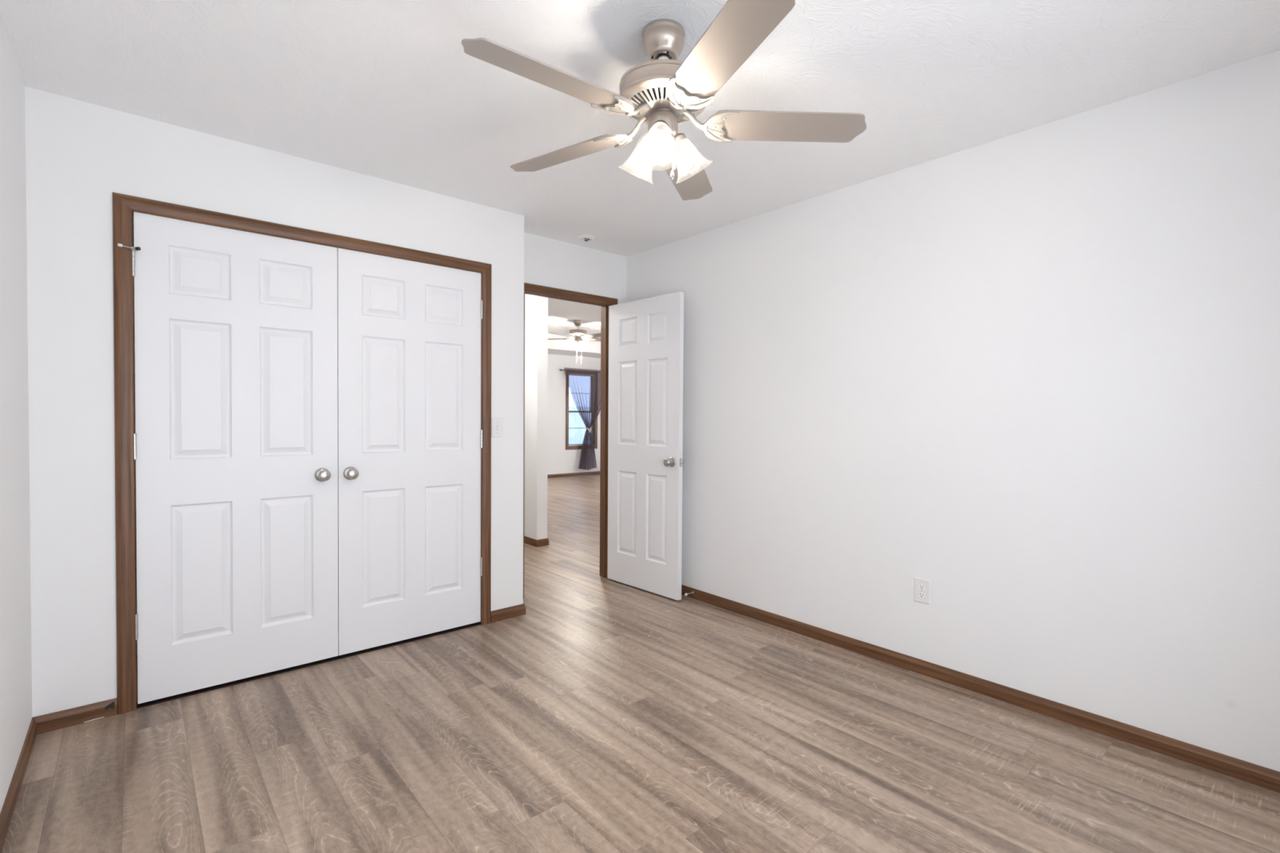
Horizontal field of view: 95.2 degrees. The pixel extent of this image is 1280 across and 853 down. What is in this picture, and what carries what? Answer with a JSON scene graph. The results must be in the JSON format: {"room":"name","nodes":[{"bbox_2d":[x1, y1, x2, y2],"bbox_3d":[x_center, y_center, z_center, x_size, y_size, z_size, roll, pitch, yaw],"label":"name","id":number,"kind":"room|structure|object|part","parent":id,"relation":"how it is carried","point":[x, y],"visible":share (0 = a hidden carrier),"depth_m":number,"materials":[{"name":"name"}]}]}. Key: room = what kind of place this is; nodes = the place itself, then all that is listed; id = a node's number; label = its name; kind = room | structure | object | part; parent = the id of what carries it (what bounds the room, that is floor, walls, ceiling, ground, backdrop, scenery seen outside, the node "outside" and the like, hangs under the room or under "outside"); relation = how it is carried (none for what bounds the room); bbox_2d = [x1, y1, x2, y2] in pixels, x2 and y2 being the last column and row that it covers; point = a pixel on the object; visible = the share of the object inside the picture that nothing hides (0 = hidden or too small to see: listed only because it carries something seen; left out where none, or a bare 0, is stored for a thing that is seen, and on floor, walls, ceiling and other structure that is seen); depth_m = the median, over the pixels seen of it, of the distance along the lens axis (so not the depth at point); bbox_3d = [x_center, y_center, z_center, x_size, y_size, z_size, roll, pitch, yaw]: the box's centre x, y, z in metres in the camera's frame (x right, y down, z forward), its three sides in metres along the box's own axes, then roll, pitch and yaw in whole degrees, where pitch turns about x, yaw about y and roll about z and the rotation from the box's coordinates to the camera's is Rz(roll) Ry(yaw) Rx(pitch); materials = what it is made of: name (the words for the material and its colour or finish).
{"room":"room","nodes":[
{"label":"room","id":0,"kind":"room"},
{"bbox_2d":[0,12,32,813],"bbox_3d":[-1.443,-0.025,1.123,0.115,2.426,4.520,0,1,-41],"label":"wall","id":1,"kind":"structure","parent":0,"point":[15,643],"depth_m":1.90,"materials":[{"name":"paint"}]},
{"bbox_2d":[0,716,36,852],"bbox_3d":[-1.107,1.163,0.846,0.012,0.064,3.620,0,1,-41],"label":"baseboard","id":2,"kind":"structure","parent":1,"relation":"attached to","point":[8,807],"depth_m":1.85,"materials":[{"name":"brown wood"}]},
{"bbox_2d":[25,86,524,717],"bbox_3d":[-1.762,-0.063,3.175,2.092,2.426,0.800,0,1,-41],"label":"wall","id":3,"kind":"structure","parent":0,"point":[78,153],"depth_m":2.32,"materials":[{"name":"paint"}]},
{"bbox_2d":[34,697,117,734],"bbox_3d":[-2.203,1.131,2.282,0.239,0.064,0.014,0,1,-41],"label":"baseboard","id":4,"kind":"structure","parent":3,"relation":"attached to","point":[105,708],"depth_m":2.28,"materials":[{"name":"brown wood"}]},
{"bbox_2d":[104,702,115,710],"bbox_3d":[-2.126,1.121,2.341,0.031,0.030,0.001,0,1,-41],"label":"light","id":5,"kind":"object","parent":3,"relation":"attached to","point":[108,705],"depth_m":2.34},
{"bbox_2d":[117,211,337,703],"bbox_3d":[-1.787,0.134,2.611,0.804,2.017,0.096,0,1,-41],"label":"door","id":6,"kind":"structure","parent":3,"relation":"in","point":[236,435],"depth_m":2.60,"materials":[{"name":"paint"}]},
{"bbox_3d":[-1.525,0.235,2.817,0.065,0.065,0.061,0,1,-41],"label":"knob","id":7,"kind":"part","parent":6,"relation":"part of","materials":[{"name":"silver metal"}]},
{"bbox_2d":[112,191,491,714],"bbox_3d":[-1.525,0.108,2.921,1.636,2.096,0.132,0,1,-41],"label":"door frame","id":8,"kind":"structure","parent":3,"relation":"attached to","point":[124,206],"depth_m":2.38,"materials":[{"name":"brown wood"}]},
{"bbox_3d":[-2.082,0.115,2.361,0.060,2.096,0.016,0,1,-41],"label":"casing","id":9,"kind":"part","parent":8,"relation":"part of","materials":[{"name":"brown wood"}]},
{"bbox_3d":[-1.480,-0.908,2.860,1.636,0.060,0.016,0,1,-41],"label":"head casing","id":10,"kind":"part","parent":8,"relation":"part of","materials":[{"name":"brown wood"}]},
{"bbox_3d":[-0.891,0.104,3.393,0.060,2.096,0.016,0,1,-41],"label":"casing","id":11,"kind":"part","parent":8,"relation":"part of","materials":[{"name":"brown wood"}]},
{"bbox_2d":[337,248,482,655],"bbox_3d":[-1.193,0.129,3.126,0.763,2.017,0.096,0,1,-41],"label":"door","id":12,"kind":"structure","parent":3,"relation":"in","point":[410,433],"depth_m":3.11,"materials":[{"name":"paint"}]},
{"bbox_3d":[-1.430,0.234,2.900,0.065,0.065,0.061,0,1,-41],"label":"knob","id":13,"kind":"part","parent":12,"relation":"part of","materials":[{"name":"silver metal"}]},
{"bbox_2d":[491,417,502,437],"bbox_3d":[-0.836,0.006,3.437,0.072,0.116,0.019,0,1,-41],"label":"light switch","id":14,"kind":"object","parent":3,"relation":"attached to","point":[496,423],"visible":1,"depth_m":3.44,"materials":[{"name":"plastic"}]},
{"bbox_2d":[490,603,525,622],"bbox_3d":[-0.883,1.117,3.615,0.230,0.064,0.298,0,1,-41],"label":"baseboard","id":15,"kind":"structure","parent":3,"relation":"attached to","point":[502,614],"depth_m":3.50,"materials":[{"name":"brown wood"}]},
{"bbox_2d":[547,353,600,474],"bbox_3d":[-2.450,-0.202,10.938,7.039,2.426,0.115,0,1,-41],"label":"wall","id":16,"kind":"structure","parent":0,"point":[560,460],"depth_m":11.64,"materials":[{"name":"paint"}]},
{"bbox_2d":[547,471,599,477],"bbox_3d":[-1.985,0.976,11.284,5.900,0.064,0.012,0,1,-41],"label":"baseboard","id":17,"kind":"structure","parent":16,"relation":"attached to","point":[558,475],"depth_m":11.83,"materials":[{"name":"brown wood"}]},
{"bbox_2d":[559,368,600,373],"bbox_3d":[-1.093,-1.123,11.959,1.347,0.028,0.089,0,1,-41],"label":"curtain rod","id":18,"kind":"object","parent":16,"relation":"attached to","point":[559,369],"visible":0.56,"depth_m":11.79,"materials":[{"name":"metal"}]},
{"bbox_2d":[565,368,597,449],"bbox_3d":[-1.224,-0.342,11.988,0.784,1.609,0.131,0,1,-41],"label":"window","id":19,"kind":"structure","parent":16,"relation":"in","point":[593,378],"depth_m":12.03,"materials":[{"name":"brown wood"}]},
{"bbox_3d":[-1.459,-0.339,11.708,0.062,1.609,0.016,0,1,-41],"label":"casing","id":20,"kind":"part","parent":19,"relation":"part of","materials":[{"name":"brown wood"}]},
{"bbox_3d":[-1.249,-0.680,12.014,0.636,0.786,0.024,0,1,-41],"label":"sash","id":21,"kind":"part","parent":19,"relation":"part of","materials":[{"name":"clear glass"}]},
{"bbox_3d":[-1.232,0.033,12.001,0.636,0.711,0.024,0,1,-41],"label":"sash","id":22,"kind":"part","parent":19,"relation":"part of","materials":[{"name":"clear glass"}]},
{"bbox_3d":[-1.191,0.432,11.958,0.660,0.062,0.016,0,1,-41],"label":"casing","id":23,"kind":"part","parent":19,"relation":"part of","materials":[{"name":"brown wood"}]},
{"bbox_3d":[-1.181,-1.114,11.931,0.660,0.062,0.016,0,1,-41],"label":"head casing","id":24,"kind":"part","parent":19,"relation":"part of","materials":[{"name":"brown wood"}]},
{"bbox_3d":[-0.913,-0.343,12.181,0.062,1.609,0.016,0,1,-41],"label":"casing","id":25,"kind":"part","parent":19,"relation":"part of","materials":[{"name":"brown wood"}]},
{"bbox_2d":[524,232,626,304],"bbox_3d":[-0.541,-0.072,4.157,1.039,2.426,0.115,0,1,-41],"label":"wall","id":26,"kind":"structure","parent":0,"point":[548,262],"depth_m":4.12,"materials":[{"name":"paint"}]},
{"bbox_2d":[523,282,617,598],"bbox_3d":[-0.530,0.093,4.160,0.846,2.096,0.132,0,1,-41],"label":"door frame","id":27,"kind":"structure","parent":26,"relation":"attached to","point":[604,302],"depth_m":4.38,"materials":[{"name":"brown wood"}]},
{"bbox_3d":[-0.789,0.097,3.859,0.060,2.096,0.016,0,1,-41],"label":"casing","id":28,"kind":"part","parent":27,"relation":"part of","materials":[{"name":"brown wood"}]},
{"bbox_3d":[-0.486,-0.923,4.098,0.846,0.060,0.016,0,1,-41],"label":"head casing","id":29,"kind":"part","parent":27,"relation":"part of","materials":[{"name":"brown wood"}]},
{"bbox_2d":[607,291,684,600],"bbox_3d":[0.024,0.126,4.079,0.157,2.017,0.730,-1,1,-44],"label":"door","id":30,"kind":"structure","parent":26,"relation":"in","point":[646,461],"depth_m":4.03,"materials":[{"name":"paint"}]},
{"bbox_3d":[0.189,0.235,3.836,0.061,0.065,0.065,-1,1,-44],"label":"knob","id":31,"kind":"part","parent":30,"relation":"part of","materials":[{"name":"silver metal"}]},
{"bbox_3d":[0.267,0.235,3.824,0.024,0.058,0.001,-1,1,-43],"label":"latch plate","id":32,"kind":"part","parent":30,"relation":"part of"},
{"bbox_2d":[0,0,1279,358],"bbox_3d":[0.173,-1.505,6.303,9.361,0.374,10.510,0,1,-41],"label":"ceiling","id":33,"kind":"structure","parent":0,"point":[388,90],"depth_m":2.08,"materials":[{"name":"white paint"}]},
{"bbox_2d":[547,320,600,364],"bbox_3d":[-0.930,-1.296,9.093,1.242,0.702,1.195,0,1,-41],"label":"ceiling fan","id":34,"kind":"object","parent":33,"relation":"hanging from","point":[577,344],"visible":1,"depth_m":9.07,"materials":[{"name":"silver metal"}]},
{"bbox_3d":[-1.363,-1.380,9.211,0.493,0.006,0.131,1,14,12],"label":"blade","id":35,"kind":"part","parent":34,"relation":"part of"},
{"bbox_3d":[-1.058,-1.276,9.065,0.125,0.142,0.125,1,1,9],"label":"lamp shade","id":36,"kind":"part","parent":34,"relation":"part of","materials":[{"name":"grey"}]},
{"bbox_3d":[-0.967,-1.422,9.128,0.250,0.033,0.250,0,1,-41],"label":"vent plate","id":37,"kind":"part","parent":34,"relation":"part of","materials":[{"name":"metal"}]},
{"bbox_3d":[-0.977,-1.278,9.238,0.128,0.142,0.129,0,1,-41],"label":"lamp shade","id":38,"kind":"part","parent":34,"relation":"part of","materials":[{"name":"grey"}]},
{"bbox_3d":[-0.867,-1.275,9.086,0.125,0.142,0.125,0,1,-21],"label":"lamp shade","id":39,"kind":"part","parent":34,"relation":"part of","materials":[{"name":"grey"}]},
{"bbox_3d":[-0.695,-1.369,8.829,0.131,0.006,0.494,16,-10,-41],"label":"blade","id":40,"kind":"part","parent":34,"relation":"part of","materials":[{"name":"beige wood"}]},
{"bbox_3d":[-0.598,-1.376,9.295,0.494,0.006,0.131,0,-11,-24],"label":"blade","id":41,"kind":"part","parent":34,"relation":"part of","materials":[{"name":"beige wood"}]},
{"bbox_2d":[577,235,595,241],"bbox_3d":[-0.364,-1.270,3.957,0.116,0.022,0.116,0,1,-41],"label":"sprinkler","id":42,"kind":"object","parent":33,"relation":"attached to","point":[582,237],"visible":1,"depth_m":3.93,"materials":[{"name":"plastic"}]},
{"bbox_2d":[461,0,866,200],"bbox_3d":[0.030,-1.001,1.821,1.203,0.480,1.240,0,1,-41],"label":"ceiling fan","id":43,"kind":"object","parent":33,"relation":"hanging from","point":[662,92],"visible":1,"depth_m":1.77,"materials":[{"name":"silver metal"}]},
{"bbox_3d":[-0.246,-0.956,1.597,0.494,0.006,0.131,0,14,-38],"label":"blade","id":44,"kind":"part","parent":43,"relation":"part of","materials":[{"name":"beige wood"}]},
{"bbox_3d":[-0.264,-0.964,2.072,0.493,0.006,0.131,1,14,34],"label":"blade","id":45,"kind":"part","parent":43,"relation":"part of","materials":[{"name":"beige wood"}]},
{"bbox_3d":[-0.014,-0.860,1.919,0.125,0.142,0.125,0,1,-5],"label":"lamp shade","id":46,"kind":"part","parent":43,"relation":"part of","materials":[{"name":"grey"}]},
{"bbox_3d":[0.055,-0.857,1.741,0.127,0.142,0.126,0,1,-41],"label":"lamp shade","id":47,"kind":"part","parent":43,"relation":"part of","materials":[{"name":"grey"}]},
{"bbox_3d":[0.058,-0.865,1.766,0.038,0.059,0.036,0,1,-41],"label":"bulb","id":48,"kind":"part","parent":43,"relation":"part of","materials":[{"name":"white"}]},
{"bbox_3d":[0.063,-0.914,1.793,0.054,0.042,0.054,0,1,-41],"label":"lamp arm","id":49,"kind":"part","parent":43,"relation":"part of","materials":[{"name":"silver metal"}]},
{"bbox_3d":[0.073,-1.004,1.847,0.250,0.033,0.250,0,1,-41],"label":"vent plate","id":50,"kind":"part","parent":43,"relation":"part of","materials":[{"name":"metal"}]},
{"bbox_3d":[0.073,-1.128,1.844,0.043,0.087,0.043,0,1,-41],"label":"down rod","id":51,"kind":"part","parent":43,"relation":"part of","materials":[{"name":"silver metal"}]},
{"bbox_3d":[0.123,-0.915,1.866,0.057,0.042,0.054,0,1,-41],"label":"lamp arm","id":52,"kind":"part","parent":43,"relation":"part of","materials":[{"name":"silver metal"}]},
{"bbox_3d":[0.183,-0.964,2.237,0.131,0.006,0.493,-12,-3,16],"label":"blade","id":53,"kind":"part","parent":43,"relation":"part of","materials":[{"name":"beige wood"}]},
{"bbox_3d":[0.175,-0.859,1.888,0.125,0.142,0.125,1,1,25],"label":"lamp shade","id":54,"kind":"part","parent":43,"relation":"part of","materials":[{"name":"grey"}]},
{"bbox_3d":[0.212,-0.951,1.468,0.131,0.006,0.494,13,-3,-20],"label":"blade","id":55,"kind":"part","parent":43,"relation":"part of","materials":[{"name":"beige wood"}]},
{"bbox_3d":[0.477,-0.956,1.863,0.493,0.006,0.131,0,-11,-2],"label":"blade","id":56,"kind":"part","parent":43,"relation":"part of","materials":[{"name":"beige wood"}]},
{"bbox_2d":[1,474,1279,852],"bbox_3d":[0.156,1.148,6.349,9.361,0.080,10.510,0,1,-41],"label":"floor","id":57,"kind":"structure","parent":0,"point":[608,715],"depth_m":2.07,"materials":[{"name":"laminate"}]},
{"bbox_2d":[524,49,1279,771],"bbox_3d":[-0.881,-0.096,5.421,0.128,2.426,10.280,0,1,-41],"label":"wall","id":58,"kind":"structure","parent":0,"point":[1032,376],"depth_m":2.46,"materials":[{"name":"paint"}]},
{"bbox_2d":[524,536,549,546],"bbox_3d":[-2.584,1.040,7.386,0.138,0.064,5.120,0,1,-41],"label":"baseboard","id":59,"kind":"structure","parent":58,"relation":"attached to","point":[543,542],"depth_m":5.47,"materials":[{"name":"brown wood"}]},
{"bbox_2d":[914,577,930,604],"bbox_3d":[1.342,0.783,2.780,0.008,0.116,0.076,0,1,-41],"label":"wall outlet","id":60,"kind":"object","parent":58,"relation":"attached to","point":[922,586],"visible":1,"depth_m":2.78,"materials":[{"name":"plastic"}]},
{"bbox_2d":[917,591,925,598],"bbox_3d":[1.340,0.802,2.779,0.003,0.025,0.034,0,1,-41],"label":"receptacle","id":61,"kind":"object","parent":60,"relation":"attached to","point":[920,594],"depth_m":2.78,"materials":[{"name":"plastic"}]},
{"bbox_2d":[918,583,925,590],"bbox_3d":[1.340,0.763,2.779,0.003,0.025,0.034,0,1,-41],"label":"receptacle","id":62,"kind":"object","parent":60,"relation":"attached to","point":[921,586],"depth_m":2.78,"materials":[{"name":"plastic"}]},
{"bbox_2d":[681,584,1279,792],"bbox_3d":[1.156,1.141,2.996,0.012,0.064,3.905,0,1,-41],"label":"baseboard","id":63,"kind":"structure","parent":58,"relation":"attached to","point":[1251,773],"depth_m":2.44,"materials":[{"name":"brown wood"}]},
{"label":"outside","id":64,"kind":"structure","parent":0,"visible":0},
{"bbox_3d":[-3.642,1.112,16.173,18.000,0.200,9.140,0,1,-41],"label":"ground","id":65,"kind":"structure","parent":64,"visible":0},
{"bbox_2d":[568,406,591,444],"bbox_3d":[-1.402,0.269,15.183,6.099,1.550,0.060,0,1,-41],"label":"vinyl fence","id":66,"kind":"object","parent":65,"relation":"on","point":[574,415],"visible":0.09,"depth_m":15.01,"materials":[{"name":"white plastic"}]}
]}

